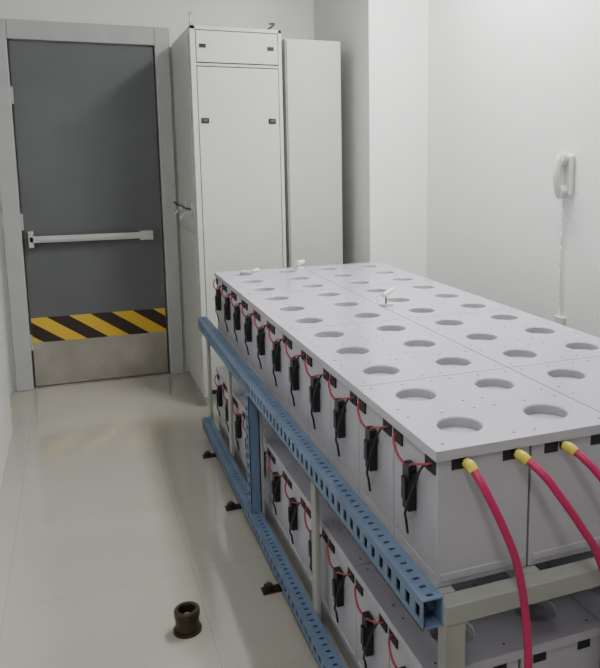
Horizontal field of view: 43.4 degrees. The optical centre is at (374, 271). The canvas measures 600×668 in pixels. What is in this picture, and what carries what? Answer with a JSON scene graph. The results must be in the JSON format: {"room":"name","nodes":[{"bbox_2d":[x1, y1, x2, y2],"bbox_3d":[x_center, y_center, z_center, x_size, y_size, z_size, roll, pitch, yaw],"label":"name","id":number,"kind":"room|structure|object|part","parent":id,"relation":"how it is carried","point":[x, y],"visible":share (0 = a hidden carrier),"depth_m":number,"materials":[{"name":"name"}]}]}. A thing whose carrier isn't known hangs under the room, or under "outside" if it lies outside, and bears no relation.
{"room":"electrical room","nodes":[
{"label":"electrical room","id":0,"kind":"room"},
{"bbox_2d":[0,261,12,488],"bbox_3d":[-1.715,-0.475,3.045,0.125,2.900,3.000,-4,10,-22],"label":"wall","id":1,"kind":"structure","parent":0,"point":[6,429],"depth_m":3.74,"materials":[{"name":"paint"}]},
{"bbox_2d":[10,86,32,350],"bbox_3d":[-2.138,-0.302,4.521,0.018,1.600,0.018,-4,10,-22],"label":"hinges","id":2,"kind":"object","parent":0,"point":[11,87],"visible":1,"depth_m":4.51,"materials":[{"name":"paint"}]},
{"bbox_2d":[0,0,314,390],"bbox_3d":[-1.171,-0.773,4.913,2.550,2.900,0.100,-4,10,-22],"label":"wall","id":3,"kind":"structure","parent":0,"point":[294,18],"depth_m":4.69,"materials":[{"name":"paint"}]},
{"bbox_2d":[8,40,168,385],"bbox_3d":[-1.767,-0.345,4.695,0.818,2.100,0.035,-4,10,-22],"label":"leaf","id":4,"kind":"object","parent":3,"relation":"attached to","point":[85,118],"visible":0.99,"depth_m":4.64,"materials":[{"name":"paint"}]},
{"bbox_2d":[28,229,153,247],"bbox_3d":[-1.761,-0.218,4.655,0.725,0.100,0.080,-4,10,-22],"label":"bar","id":5,"kind":"object","parent":4,"relation":"attached to","point":[147,234],"visible":1,"depth_m":4.62,"materials":[{"name":"metal"}]},
{"bbox_2d":[31,308,165,342],"bbox_3d":[-1.756,0.340,4.785,0.806,0.157,0.006,-4,10,-22],"label":"hazard stripe","id":6,"kind":"structure","parent":4,"relation":"attached to","point":[82,326],"depth_m":4.78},
{"bbox_2d":[33,331,167,385],"bbox_3d":[-1.755,0.555,4.819,0.806,0.279,0.005,-4,10,-22],"label":"kick plate","id":7,"kind":"object","parent":4,"relation":"attached to","point":[76,360],"visible":1,"depth_m":4.81,"materials":[{"name":"metal"}]},
{"bbox_2d":[0,19,183,391],"bbox_3d":[-1.779,-0.398,4.704,1.020,2.230,0.135,-4,10,-22],"label":"frame","id":8,"kind":"object","parent":3,"relation":"attached to","point":[157,38],"visible":0.71,"depth_m":4.58,"materials":[{"name":"paint"}]},
{"bbox_2d":[0,372,350,667],"bbox_3d":[-0.485,1.262,1.637,3.950,0.100,7.200,-4,10,-22],"label":"floor","id":9,"kind":"structure","parent":0,"point":[114,517],"depth_m":2.80,"materials":[{"name":"tile"}]},
{"bbox_2d":[34,371,169,389],"bbox_3d":[-1.772,0.696,4.886,0.830,0.012,0.120,-4,10,-22],"label":"threshold","id":10,"kind":"object","parent":9,"relation":"on","point":[164,373],"visible":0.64,"depth_m":4.82,"materials":[{"name":"metal"}]},
{"bbox_2d":[173,601,201,638],"bbox_3d":[-0.578,1.069,2.300,0.086,0.074,0.086,-4,10,-22],"label":"floor outlet","id":11,"kind":"object","parent":9,"relation":"on","point":[186,614],"visible":1,"depth_m":2.27,"materials":[{"name":"metal"}]},
{"bbox_2d":[172,12,286,404],"bbox_3d":[-0.920,-0.376,4.570,0.600,2.221,0.749,-4,10,-22],"label":"tall cabinet","id":12,"kind":"object","parent":9,"relation":"on","point":[227,81],"visible":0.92,"depth_m":4.21,"materials":[{"name":"metal"}]},
{"bbox_3d":[-0.757,-1.234,4.112,0.451,0.166,0.016,-4,10,-22],"label":"panel","id":13,"kind":"part","parent":12,"relation":"part of","materials":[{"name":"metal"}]},
{"bbox_3d":[-0.753,-0.228,4.271,0.451,1.820,0.016,-4,10,-22],"label":"door","id":14,"kind":"part","parent":12,"relation":"part of","materials":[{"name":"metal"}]},
{"bbox_2d":[281,39,342,267],"bbox_3d":[-0.482,-0.346,4.767,0.335,2.095,0.725,-4,10,-22],"label":"tall cabinet","id":15,"kind":"object","parent":9,"relation":"on","point":[311,69],"visible":0.48,"depth_m":4.37,"materials":[{"name":"metal"}]},
{"bbox_2d":[202,340,599,667],"bbox_3d":[0.021,0.729,2.911,1.085,0.548,2.660,-4,10,-22],"label":"rack","id":16,"kind":"object","parent":9,"relation":"on","point":[460,607],"visible":0.23,"depth_m":1.62,"materials":[{"name":"metal"}]},
{"bbox_2d":[244,391,261,512],"bbox_3d":[-0.469,0.689,2.874,0.040,0.476,0.060,-4,10,-22],"label":"channel","id":17,"kind":"object","parent":16,"relation":"attached to","point":[251,411],"visible":0.93,"depth_m":2.85,"materials":[{"name":"blue paint"}]},
{"bbox_2d":[202,416,345,667],"bbox_3d":[-0.389,0.982,2.717,0.044,0.053,2.673,-4,10,-22],"label":"channel","id":18,"kind":"object","parent":16,"relation":"attached to","point":[317,638],"visible":0.99,"depth_m":2.52,"materials":[{"name":"blue paint"}]},
{"bbox_2d":[198,316,442,630],"bbox_3d":[-0.391,0.453,2.633,0.044,0.061,2.673,-4,10,-22],"label":"channel","id":19,"kind":"object","parent":16,"relation":"on","point":[421,599],"visible":1,"depth_m":1.82,"materials":[{"name":"blue paint"}]},
{"bbox_2d":[213,262,599,587],"bbox_3d":[0.063,0.305,2.854,0.940,0.306,2.527,-4,10,-22],"label":"bank","id":20,"kind":"object","parent":16,"relation":"on","point":[395,397],"visible":0.99,"depth_m":1.97,"materials":[{"name":"plastic"}]},
{"bbox_2d":[241,268,259,272],"bbox_3d":[-0.631,-0.007,3.804,0.096,0.018,0.056,-4,10,-22],"label":"clip","id":21,"kind":"object","parent":20,"relation":"on","point":[256,269],"visible":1,"depth_m":3.80,"materials":[{"name":"white plastic"}]},
{"bbox_2d":[295,259,304,269],"bbox_3d":[-0.393,-0.040,3.915,0.064,0.046,0.049,-7,11,-35],"label":"sensor","id":22,"kind":"object","parent":20,"relation":"on","point":[299,262],"visible":1,"depth_m":3.90,"materials":[{"name":"white plastic"}]},
{"bbox_2d":[375,287,395,305],"bbox_3d":[0.053,0.098,2.973,0.094,0.065,0.054,-8,12,-39],"label":"sensor","id":23,"kind":"object","parent":20,"relation":"on","point":[386,293],"visible":1,"depth_m":2.96,"materials":[{"name":"white plastic"}]},
{"bbox_2d":[461,458,531,667],"bbox_3d":[0.250,0.784,1.554,0.161,0.805,0.058,3,9,18],"label":"power cable","id":24,"kind":"object","parent":20,"relation":"attached to","point":[470,465],"visible":1,"depth_m":1.50,"materials":[{"name":"red plastic"}]},
{"bbox_2d":[513,449,599,572],"bbox_3d":[0.422,0.775,1.609,0.258,0.805,0.080,0,9,0],"label":"power cable","id":25,"kind":"object","parent":20,"relation":"attached to","point":[526,459],"visible":1,"depth_m":1.53,"materials":[{"name":"red plastic"}]},
{"bbox_2d":[559,441,599,481],"bbox_3d":[0.533,0.767,1.652,0.260,0.804,0.081,0,9,-1],"label":"power cable","id":26,"kind":"object","parent":20,"relation":"attached to","point":[569,447],"visible":1,"depth_m":1.59,"materials":[{"name":"red plastic"}]},
{"bbox_2d":[214,366,599,667],"bbox_3d":[0.054,0.796,2.927,0.940,0.301,2.527,-4,10,-22],"label":"bank","id":27,"kind":"object","parent":16,"relation":"in","point":[376,630],"visible":0.38,"depth_m":1.92,"materials":[{"name":"plastic"}]},
{"bbox_2d":[314,0,428,277],"bbox_3d":[-0.047,-0.756,4.774,0.370,2.900,1.000,-4,10,-22],"label":"wall column","id":28,"kind":"structure","parent":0,"point":[384,44],"depth_m":4.33,"materials":[{"name":"paint"}]},
{"bbox_2d":[427,0,599,337],"bbox_3d":[1.312,-0.334,2.066,0.100,2.900,7.100,-4,10,-22],"label":"wall","id":29,"kind":"structure","parent":0,"point":[513,85],"depth_m":3.51,"materials":[{"name":"paint"}]},
{"bbox_2d":[554,315,565,325],"bbox_3d":[0.808,0.228,3.266,0.020,0.070,0.065,-4,10,-22],"label":"wall socket","id":30,"kind":"object","parent":29,"relation":"attached to","point":[558,319],"depth_m":3.25,"materials":[{"name":"plastic"}]},
{"bbox_2d":[553,151,574,325],"bbox_3d":[0.785,-0.120,3.189,0.077,0.782,0.090,-4,10,-22],"label":"wall telephone","id":31,"kind":"object","parent":29,"relation":"attached to","point":[564,165],"visible":1,"depth_m":3.13,"materials":[{"name":"plastic"}]},
{"bbox_3d":[0.803,-0.064,3.225,0.012,0.532,0.026,-4,10,-22],"label":"coiled cord","id":32,"kind":"part","parent":31,"relation":"part of","materials":[{"name":"plastic"}]}
]}

